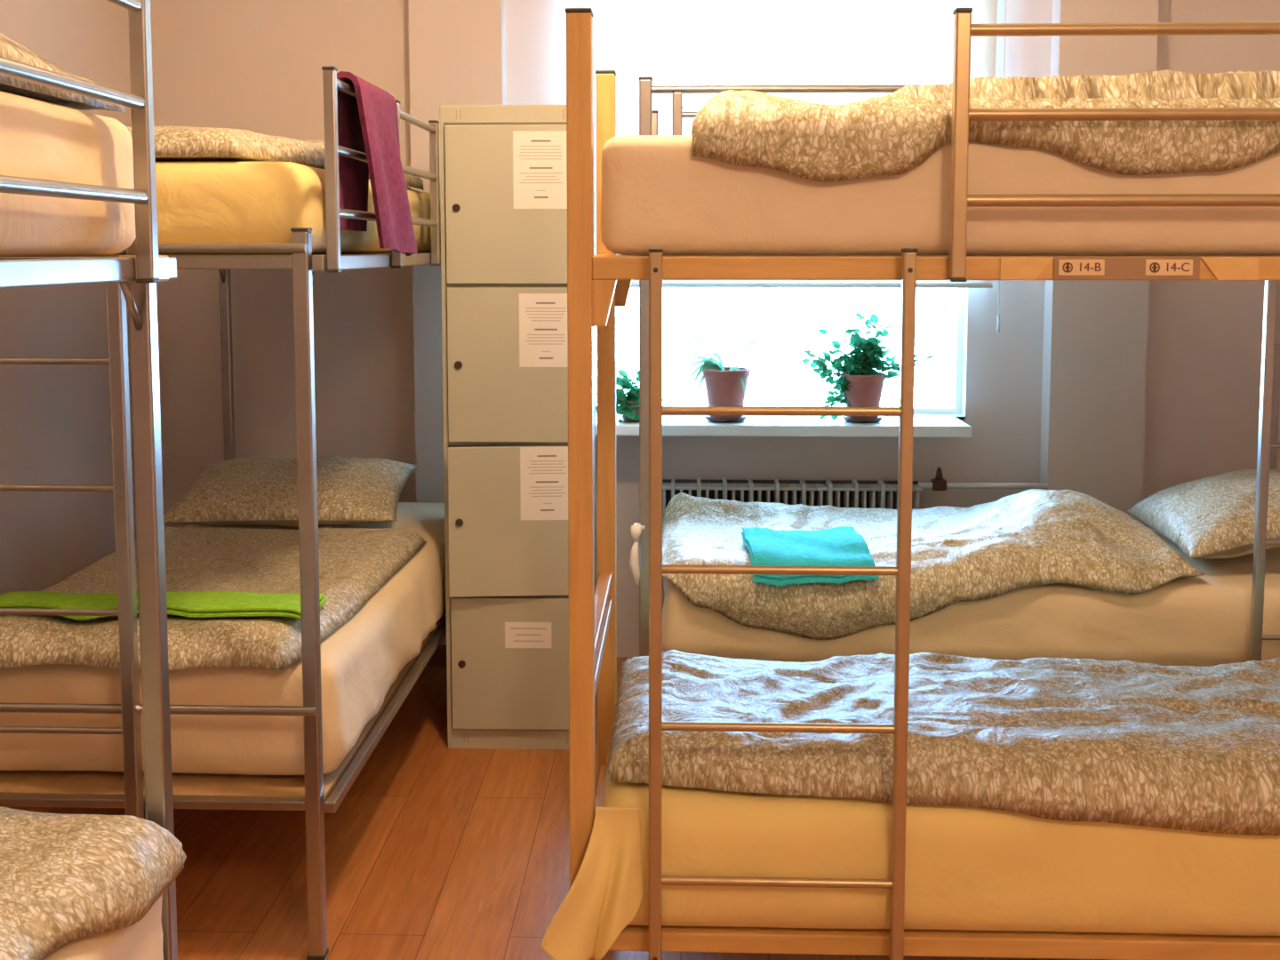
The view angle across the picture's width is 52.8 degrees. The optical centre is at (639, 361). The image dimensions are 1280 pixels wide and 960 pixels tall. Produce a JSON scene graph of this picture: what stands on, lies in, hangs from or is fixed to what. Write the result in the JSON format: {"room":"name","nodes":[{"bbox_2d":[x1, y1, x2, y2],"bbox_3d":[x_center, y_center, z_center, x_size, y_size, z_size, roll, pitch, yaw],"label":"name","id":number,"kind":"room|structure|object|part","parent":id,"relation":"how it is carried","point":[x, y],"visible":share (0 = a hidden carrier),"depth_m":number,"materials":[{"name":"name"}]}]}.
{"room":"dormitory","nodes":[
{"label":"dormitory","id":0,"kind":"room"},
{"bbox_2d":[0,0,135,594],"bbox_3d":[-2.005,-0.038,1.696,0.120,2.820,6.650,0,5,2],"label":"wall","id":1,"kind":"structure","parent":0,"point":[55,420],"depth_m":4.13,"materials":[{"name":"beige paint"}]},
{"bbox_2d":[1,656,1107,959],"bbox_3d":[0.277,1.427,1.698,4.650,0.100,6.750,0,5,2],"label":"floor","id":2,"kind":"structure","parent":0,"point":[434,851],"depth_m":3.21,"materials":[{"name":"laminate"}]},
{"bbox_2d":[0,0,177,959],"bbox_3d":[-1.204,0.484,1.057,0.990,1.891,1.944,0,5,2],"label":"bunk bed","id":3,"kind":"object","parent":2,"relation":"on","point":[138,272],"visible":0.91,"depth_m":1.93,"materials":[{"name":"grey metal"}]},
{"bbox_3d":[-1.185,-0.145,1.963,0.834,0.029,0.024,0,5,2],"label":"rail","id":4,"kind":"part","parent":3,"relation":"part of","materials":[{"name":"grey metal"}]},
{"bbox_2d":[0,90,135,256],"bbox_3d":[-1.203,-0.179,0.997,0.903,0.203,1.848,0,5,2],"label":"mattress","id":5,"kind":"object","parent":3,"relation":"on","point":[42,140],"visible":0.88,"depth_m":1.65,"materials":[{"name":"beige fabric"}]},
{"bbox_2d":[0,32,128,114],"bbox_3d":[-1.181,-0.332,1.000,0.828,0.100,1.770,0,5,2],"label":"duvet","id":6,"kind":"object","parent":5,"relation":"on","point":[10,49],"visible":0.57,"depth_m":1.65,"materials":[{"name":"beige fabric"}]},
{"bbox_3d":[-0.747,-0.058,0.994,0.024,0.033,1.940,0,5,2],"label":"rail","id":7,"kind":"part","parent":3,"relation":"part of","materials":[{"name":"grey metal"}]},
{"bbox_2d":[40,894,163,959],"bbox_3d":[-1.201,0.929,1.095,0.940,0.224,1.862,0,5,2],"label":"mattress","id":8,"kind":"object","parent":3,"relation":"on","point":[142,940],"visible":0.18,"depth_m":1.81,"materials":[{"name":"beige fabric"}]},
{"bbox_2d":[0,806,186,959],"bbox_3d":[-1.162,0.796,1.105,0.938,0.184,1.785,0,5,2],"label":"duvet","id":9,"kind":"object","parent":8,"relation":"on","point":[64,878],"visible":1,"depth_m":1.78,"materials":[{"name":"beige fabric"}]},
{"bbox_3d":[-0.695,-0.320,1.803,0.026,0.419,0.026,0,5,2],"label":"guard post","id":10,"kind":"part","parent":3,"relation":"part of","materials":[{"name":"grey metal"}]},
{"bbox_3d":[-0.752,0.566,2.006,0.033,1.551,0.033,0,5,2],"label":"leg","id":11,"kind":"part","parent":3,"relation":"part of","materials":[{"name":"grey metal"}]},
{"bbox_2d":[0,66,446,959],"bbox_3d":[-1.082,0.256,3.676,0.990,1.889,2.070,0,5,2],"label":"bunk bed","id":12,"kind":"object","parent":2,"relation":"on","point":[308,792],"visible":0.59,"depth_m":2.70,"materials":[{"name":"grey metal"}]},
{"bbox_3d":[-1.064,0.554,2.678,0.032,1.470,0.032,0,5,2],"label":"ladder rail","id":13,"kind":"part","parent":12,"relation":"part of","materials":[{"name":"grey metal"}]},
{"bbox_3d":[-1.127,0.941,2.758,0.834,0.020,0.024,0,5,2],"label":"rail","id":14,"kind":"part","parent":12,"relation":"part of","materials":[{"name":"grey metal"}]},
{"bbox_3d":[-1.128,0.731,2.716,0.900,0.020,0.020,0,5,2],"label":"foot rail","id":15,"kind":"part","parent":12,"relation":"part of","materials":[{"name":"grey metal"}]},
{"bbox_3d":[-1.127,-0.206,2.658,0.834,0.029,0.024,0,5,2],"label":"rail","id":16,"kind":"part","parent":12,"relation":"part of","materials":[{"name":"grey metal"}]},
{"bbox_3d":[-1.128,-0.232,2.632,0.900,0.020,0.020,0,5,2],"label":"foot rail","id":17,"kind":"part","parent":12,"relation":"part of","materials":[{"name":"grey metal"}]},
{"bbox_2d":[0,502,446,775],"bbox_3d":[-1.078,0.707,3.741,0.966,0.262,1.895,0,5,2],"label":"mattress","id":18,"kind":"object","parent":12,"relation":"on","point":[361,660],"visible":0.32,"depth_m":2.82,"materials":[{"name":"beige fabric"}]},
{"bbox_2d":[0,526,426,671],"bbox_3d":[-1.096,0.561,3.340,0.848,0.085,1.240,0,5,2],"label":"duvet","id":19,"kind":"object","parent":18,"relation":"on","point":[354,563],"visible":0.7,"depth_m":3.20,"materials":[{"name":"beige fabric"}]},
{"bbox_2d":[0,591,327,620],"bbox_3d":[-1.130,0.551,2.943,0.780,0.054,0.200,0,5,0],"label":"towel","id":20,"kind":"object","parent":19,"relation":"on","point":[187,604],"visible":0.77,"depth_m":2.88,"materials":[{"name":"green fabric"}]},
{"bbox_2d":[163,455,417,526],"bbox_3d":[-1.132,0.414,4.222,0.740,0.179,0.512,0,5,-2],"label":"pillow","id":21,"kind":"object","parent":18,"relation":"on","point":[258,491],"visible":0.87,"depth_m":4.06,"materials":[{"name":"beige fabric"}]},
{"bbox_3d":[-1.495,0.330,4.697,0.033,1.551,0.033,0,5,2],"label":"leg","id":22,"kind":"part","parent":12,"relation":"part of","materials":[{"name":"grey metal"}]},
{"bbox_2d":[115,161,440,254],"bbox_3d":[-1.099,-0.406,3.635,0.890,0.196,1.912,0,5,2],"label":"mattress","id":23,"kind":"object","parent":12,"relation":"on","point":[197,202],"visible":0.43,"depth_m":2.69,"materials":[{"name":"yellow fabric"}]},
{"bbox_2d":[126,125,423,190],"bbox_3d":[-1.111,-0.528,3.356,0.844,0.104,1.300,0,5,2],"label":"duvet","id":24,"kind":"object","parent":23,"relation":"on","point":[172,143],"visible":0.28,"depth_m":2.77,"materials":[{"name":"beige fabric"}]},
{"bbox_3d":[-0.694,0.504,2.710,0.033,1.551,0.033,0,5,2],"label":"leg","id":25,"kind":"part","parent":12,"relation":"part of","materials":[{"name":"grey metal"}]},
{"bbox_3d":[-0.632,-0.392,2.643,0.026,0.417,0.026,0,5,2],"label":"guard post","id":26,"kind":"part","parent":12,"relation":"part of","materials":[{"name":"grey metal"}]},
{"bbox_3d":[-0.625,-0.289,3.626,0.024,0.033,2.000,0,5,2],"label":"rail","id":27,"kind":"part","parent":12,"relation":"part of","materials":[{"name":"grey metal"}]},
{"bbox_2d":[336,71,417,255],"bbox_3d":[-0.605,-0.442,2.992,0.120,0.394,0.486,0,5,2],"label":"towel","id":28,"kind":"object","parent":12,"relation":"hanging from","point":[368,122],"visible":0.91,"depth_m":2.90,"materials":[{"name":"fabric"}]},
{"bbox_3d":[-0.625,0.859,3.727,0.024,0.024,2.000,0,5,2],"label":"rail","id":29,"kind":"part","parent":12,"relation":"part of","materials":[{"name":"grey metal"}]},
{"bbox_3d":[-0.612,-0.444,3.231,0.026,0.417,0.026,0,5,2],"label":"guard post","id":30,"kind":"part","parent":12,"relation":"part of","materials":[{"name":"grey metal"}]},
{"bbox_3d":[-0.595,-0.488,3.739,0.026,0.417,0.026,0,5,2],"label":"guard post","id":31,"kind":"part","parent":12,"relation":"part of","materials":[{"name":"grey metal"}]},
{"bbox_2d":[439,104,596,749],"bbox_3d":[-0.370,0.195,4.080,0.420,1.940,0.577,0,5,2],"label":"locker","id":32,"kind":"object","parent":2,"relation":"on","point":[503,188],"visible":0.83,"depth_m":3.83,"materials":[{"name":"beige metal"}]},
{"bbox_3d":[-0.378,-0.460,3.781,0.385,0.461,0.013,0,5,1],"label":"door","id":33,"kind":"part","parent":32,"relation":"part of","materials":[{"name":"beige metal"}]},
{"bbox_3d":[-0.378,0.010,3.821,0.385,0.460,0.013,0,5,1],"label":"door","id":34,"kind":"part","parent":32,"relation":"part of","materials":[{"name":"beige metal"}]},
{"bbox_3d":[-0.377,0.477,3.845,0.385,0.452,0.013,0,5,-4],"label":"door","id":35,"kind":"part","parent":32,"relation":"part of","materials":[{"name":"beige metal"}]},
{"bbox_3d":[-0.378,0.914,3.901,0.385,0.407,0.013,0,5,1],"label":"door","id":36,"kind":"part","parent":32,"relation":"part of","materials":[{"name":"beige metal"}]},
{"bbox_2d":[662,477,922,587],"bbox_3d":[0.540,0.770,4.675,0.935,0.690,0.120,0,5,2],"label":"radiator","id":37,"kind":"object","parent":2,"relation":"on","point":[839,493],"visible":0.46,"depth_m":4.64,"materials":[{"name":"metal"}]},
{"bbox_3d":[0.542,0.646,4.720,0.935,0.430,0.008,0,5,2],"label":"panel","id":38,"kind":"part","parent":37,"relation":"part of","materials":[{"name":"white metal"}]},
{"bbox_2d":[918,466,1047,490],"bbox_3d":[1.228,0.419,4.616,0.457,0.082,0.044,0,5,2],"label":"pipe","id":39,"kind":"object","parent":37,"relation":"attached to","point":[939,483],"visible":1,"depth_m":4.61,"materials":[{"name":"grey metal"}]},
{"bbox_3d":[1.072,0.400,4.619,0.032,0.044,0.032,0,5,2],"label":"valve handle","id":40,"kind":"part","parent":39,"relation":"part of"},
{"bbox_2d":[565,8,1279,959],"bbox_3d":[0.951,0.348,2.509,2.123,1.910,0.824,0,5,2],"label":"bunk bed","id":41,"kind":"object","parent":2,"relation":"on","point":[598,284],"visible":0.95,"depth_m":2.13,"materials":[{"name":"brown wood"}]},
{"bbox_3d":[-0.100,0.378,2.201,0.041,1.903,0.050,0,5,2],"label":"post","id":42,"kind":"part","parent":41,"relation":"part of","materials":[{"name":"brown wood"}]},
{"bbox_3d":[-0.087,0.971,2.619,0.028,0.035,0.680,0,5,2],"label":"rail","id":43,"kind":"part","parent":41,"relation":"part of","materials":[{"name":"brown wood"}]},
{"bbox_3d":[-0.087,-0.189,2.517,0.028,0.039,0.680,0,5,2],"label":"rail","id":44,"kind":"part","parent":41,"relation":"part of","materials":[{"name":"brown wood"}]},
{"bbox_3d":[-0.087,0.510,2.579,0.028,0.015,0.680,0,5,2],"label":"rail","id":45,"kind":"part","parent":41,"relation":"part of","materials":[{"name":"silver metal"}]},
{"bbox_3d":[-0.087,0.577,2.584,0.028,0.030,0.680,0,5,2],"label":"rail","id":46,"kind":"part","parent":41,"relation":"part of","materials":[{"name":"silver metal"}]},
{"bbox_3d":[-0.075,0.315,2.928,0.041,1.903,0.050,0,5,2],"label":"post","id":47,"kind":"part","parent":41,"relation":"part of","materials":[{"name":"brown wood"}]},
{"bbox_3d":[0.026,0.574,2.158,0.024,1.521,0.024,0,5,2],"label":"ladder rail","id":48,"kind":"part","parent":41,"relation":"part of","materials":[{"name":"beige metal"}]},
{"bbox_3d":[0.434,0.575,2.144,0.024,1.521,0.024,0,5,2],"label":"ladder rail","id":49,"kind":"part","parent":41,"relation":"part of","materials":[{"name":"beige metal"}]},
{"bbox_2d":[539,700,1279,959],"bbox_3d":[0.900,0.853,2.518,2.127,0.250,0.885,0,5,2],"label":"mattress","id":50,"kind":"object","parent":41,"relation":"on","point":[967,868],"visible":0.55,"depth_m":2.19,"materials":[{"name":"yellow fabric"}]},
{"bbox_2d":[604,649,1279,835],"bbox_3d":[0.944,0.695,2.509,1.995,0.134,0.768,0,5,2],"label":"duvet","id":51,"kind":"object","parent":50,"relation":"on","point":[1127,742],"visible":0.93,"depth_m":2.29,"materials":[{"name":"beige fabric"}]},
{"bbox_3d":[0.940,-0.153,2.115,2.039,0.039,0.032,0,5,2],"label":"rail","id":52,"kind":"part","parent":41,"relation":"part of","materials":[{"name":"brown wood"}]},
{"bbox_2d":[600,135,1279,255],"bbox_3d":[0.948,-0.308,2.472,2.018,0.203,0.718,0,5,2],"label":"mattress","id":53,"kind":"object","parent":41,"relation":"on","point":[656,194],"visible":0.65,"depth_m":2.14,"materials":[{"name":"beige fabric"}]},
{"bbox_2d":[691,69,1279,181],"bbox_3d":[1.019,-0.421,2.401,1.845,0.199,0.655,0,5,2],"label":"duvet","id":54,"kind":"object","parent":53,"relation":"on","point":[893,133],"visible":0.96,"depth_m":2.11,"materials":[{"name":"beige fabric"}]},
{"bbox_3d":[0.940,1.006,2.216,2.039,0.035,0.032,0,5,2],"label":"rail","id":55,"kind":"part","parent":41,"relation":"part of","materials":[{"name":"brown wood"}]},
{"bbox_3d":[0.516,-0.347,2.079,0.026,0.435,0.026,0,5,2],"label":"guard post","id":56,"kind":"part","parent":41,"relation":"part of","materials":[{"name":"beige metal"}]},
{"bbox_3d":[0.720,-0.154,2.103,0.074,0.026,0.005,0,5,2],"label":"number plate","id":57,"kind":"part","parent":41,"relation":"part of","materials":[{"name":"beige plastic"}]},
{"bbox_3d":[0.861,-0.153,2.099,0.076,0.026,0.005,0,5,2],"label":"number plate","id":58,"kind":"part","parent":41,"relation":"part of","materials":[{"name":"beige plastic"}]},
{"bbox_2d":[629,76,1279,661],"bbox_3d":[1.024,0.195,3.820,2.078,1.986,0.976,0,5,2],"label":"bunk bed","id":59,"kind":"object","parent":2,"relation":"on","point":[1268,445],"depth_m":3.36,"materials":[{"name":"grey metal"}]},
{"bbox_3d":[-0.009,0.513,3.435,0.041,0.169,0.036,0,5,2],"label":"cloth strip","id":60,"kind":"part","parent":59,"relation":"part of","materials":[{"name":"beige fabric"}]},
{"bbox_3d":[0.015,0.237,3.452,0.033,1.954,0.033,0,5,2],"label":"leg","id":61,"kind":"part","parent":59,"relation":"part of","materials":[{"name":"grey metal"}]},
{"bbox_3d":[0.042,0.166,4.265,0.033,1.954,0.033,0,5,2],"label":"leg","id":62,"kind":"part","parent":59,"relation":"part of","materials":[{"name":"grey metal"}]},
{"bbox_3d":[0.096,-0.471,3.325,0.026,0.454,0.026,0,5,2],"label":"guard post","id":63,"kind":"part","parent":59,"relation":"part of","materials":[{"name":"grey metal"}]},
{"bbox_3d":[0.127,-0.582,4.259,0.026,0.514,0.026,0,5,2],"label":"guard post","id":64,"kind":"part","parent":59,"relation":"part of","materials":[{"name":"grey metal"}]},
{"bbox_3d":[0.743,-0.709,3.345,1.430,0.020,0.020,0,5,2],"label":"rail","id":65,"kind":"part","parent":59,"relation":"part of","materials":[{"name":"grey metal"}]},
{"bbox_2d":[662,527,1279,666],"bbox_3d":[1.044,0.684,3.870,1.967,0.230,0.873,0,5,2],"label":"mattress","id":66,"kind":"object","parent":59,"relation":"on","point":[1202,620],"visible":0.34,"depth_m":3.46,"materials":[{"name":"beige fabric"}]},
{"bbox_2d":[662,488,1204,639],"bbox_3d":[0.797,0.546,3.818,1.475,0.329,0.860,0,5,2],"label":"duvet","id":67,"kind":"object","parent":66,"relation":"on","point":[1032,537],"visible":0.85,"depth_m":3.51,"materials":[{"name":"beige fabric"}]},
{"bbox_2d":[741,526,878,586],"bbox_3d":[0.462,0.532,3.592,0.344,0.086,0.411,0,5,2],"label":"towel","id":68,"kind":"object","parent":67,"relation":"on","point":[842,546],"visible":0.94,"depth_m":3.50,"materials":[{"name":"teal fabric"}]},
{"bbox_2d":[1125,469,1279,559],"bbox_3d":[1.786,0.438,3.836,0.485,0.212,0.660,1,5,6],"label":"pillow","id":69,"kind":"object","parent":66,"relation":"on","point":[1211,516],"visible":0.94,"depth_m":3.68,"materials":[{"name":"beige fabric"}]},
{"bbox_3d":[1.610,0.468,3.347,0.026,1.525,0.026,0,5,2],"label":"ladder rail","id":70,"kind":"part","parent":59,"relation":"part of","materials":[{"name":"grey metal"}]},
{"bbox_3d":[2.058,0.372,4.216,0.033,1.551,0.033,0,5,2],"label":"leg","id":71,"kind":"part","parent":59,"relation":"part of","materials":[{"name":"grey metal"}]},
{"bbox_2d":[150,0,1279,656],"bbox_3d":[0.384,-0.309,4.791,4.450,2.820,0.220,0,5,2],"label":"wall","id":72,"kind":"structure","parent":0,"point":[255,66],"depth_m":4.69,"materials":[{"name":"beige paint"}]},
{"bbox_2d":[416,645,446,664],"bbox_3d":[-0.651,1.077,4.729,0.343,0.070,0.014,0,5,2],"label":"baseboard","id":73,"kind":"structure","parent":72,"relation":"attached to","point":[438,657],"depth_m":4.72,"materials":[{"name":"brown wood"}]},
{"bbox_2d":[408,0,505,645],"bbox_3d":[-0.649,-0.298,4.671,0.328,2.820,0.110,0,5,2],"label":"column","id":74,"kind":"structure","parent":72,"relation":"attached to","point":[457,48],"depth_m":4.56,"materials":[{"name":"beige paint"}]},
{"bbox_2d":[595,288,971,437],"bbox_3d":[0.454,-0.588,4.594,1.460,1.670,0.380,0,5,2],"label":"window","id":75,"kind":"structure","parent":72,"relation":"in","point":[929,421],"depth_m":4.49,"materials":[{"name":"white paint"}]},
{"bbox_2d":[595,369,663,422],"bbox_3d":[-0.040,0.134,4.566,0.245,0.210,0.170,0,5,2],"label":"potted plant","id":76,"kind":"object","parent":75,"relation":"on","point":[627,404],"visible":0.62,"depth_m":4.55,"materials":[{"name":"green plant"}]},
{"bbox_3d":[-0.036,0.124,4.561,0.194,0.150,0.102,0,5,2],"label":"stem","id":77,"kind":"part","parent":76,"relation":"part of","materials":[{"name":"green plant"}]},
{"bbox_3d":[-0.019,0.167,4.585,0.093,0.063,0.093,0,5,2],"label":"pot","id":78,"kind":"part","parent":76,"relation":"part of","materials":[{"name":"ceramic"}]},
{"bbox_2d":[669,328,783,423],"bbox_3d":[0.299,0.047,4.588,0.380,0.325,0.173,3,6,27],"label":"potted plant","id":79,"kind":"object","parent":75,"relation":"on","point":[725,386],"visible":0.94,"depth_m":4.54,"materials":[{"name":"green plant"}]},
{"bbox_3d":[0.306,0.111,4.590,0.173,0.173,0.173,0,5,2],"label":"pot","id":80,"kind":"part","parent":79,"relation":"part of","materials":[{"name":"ceramic"}]},
{"bbox_3d":[0.453,0.226,4.635,1.460,0.042,0.320,0,5,2],"label":"sill","id":81,"kind":"part","parent":75,"relation":"part of","materials":[{"name":"white paint"}]},
{"bbox_2d":[800,305,933,423],"bbox_3d":[0.798,0.007,4.560,0.462,0.409,0.169,0,5,2],"label":"potted plant","id":82,"kind":"object","parent":75,"relation":"on","point":[859,384],"visible":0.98,"depth_m":4.53,"materials":[{"name":"green plant"}]},
{"bbox_3d":[0.791,0.120,4.574,0.161,0.158,0.161,0,5,2],"label":"pot","id":83,"kind":"part","parent":82,"relation":"part of","materials":[{"name":"ceramic"}]},
{"bbox_2d":[571,0,1006,332],"bbox_3d":[0.517,-0.819,4.568,1.528,1.424,0.056,0,5,2],"label":"roller blind","id":84,"kind":"object","parent":72,"relation":"attached to","point":[669,42],"visible":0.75,"depth_m":4.53,"materials":[{"name":"fabric"}]},
{"bbox_3d":[1.274,-0.802,4.523,0.011,1.400,0.011,2,5,24],"label":"pull chain","id":85,"kind":"part","parent":84,"relation":"part of","materials":[{"name":"white paint"}]},
{"bbox_2d":[1039,0,1159,522],"bbox_3d":[1.626,-0.292,4.596,0.335,2.820,0.110,0,5,2],"label":"column","id":86,"kind":"structure","parent":72,"relation":"attached to","point":[1095,332],"depth_m":4.57,"materials":[{"name":"white paint"}]}
]}

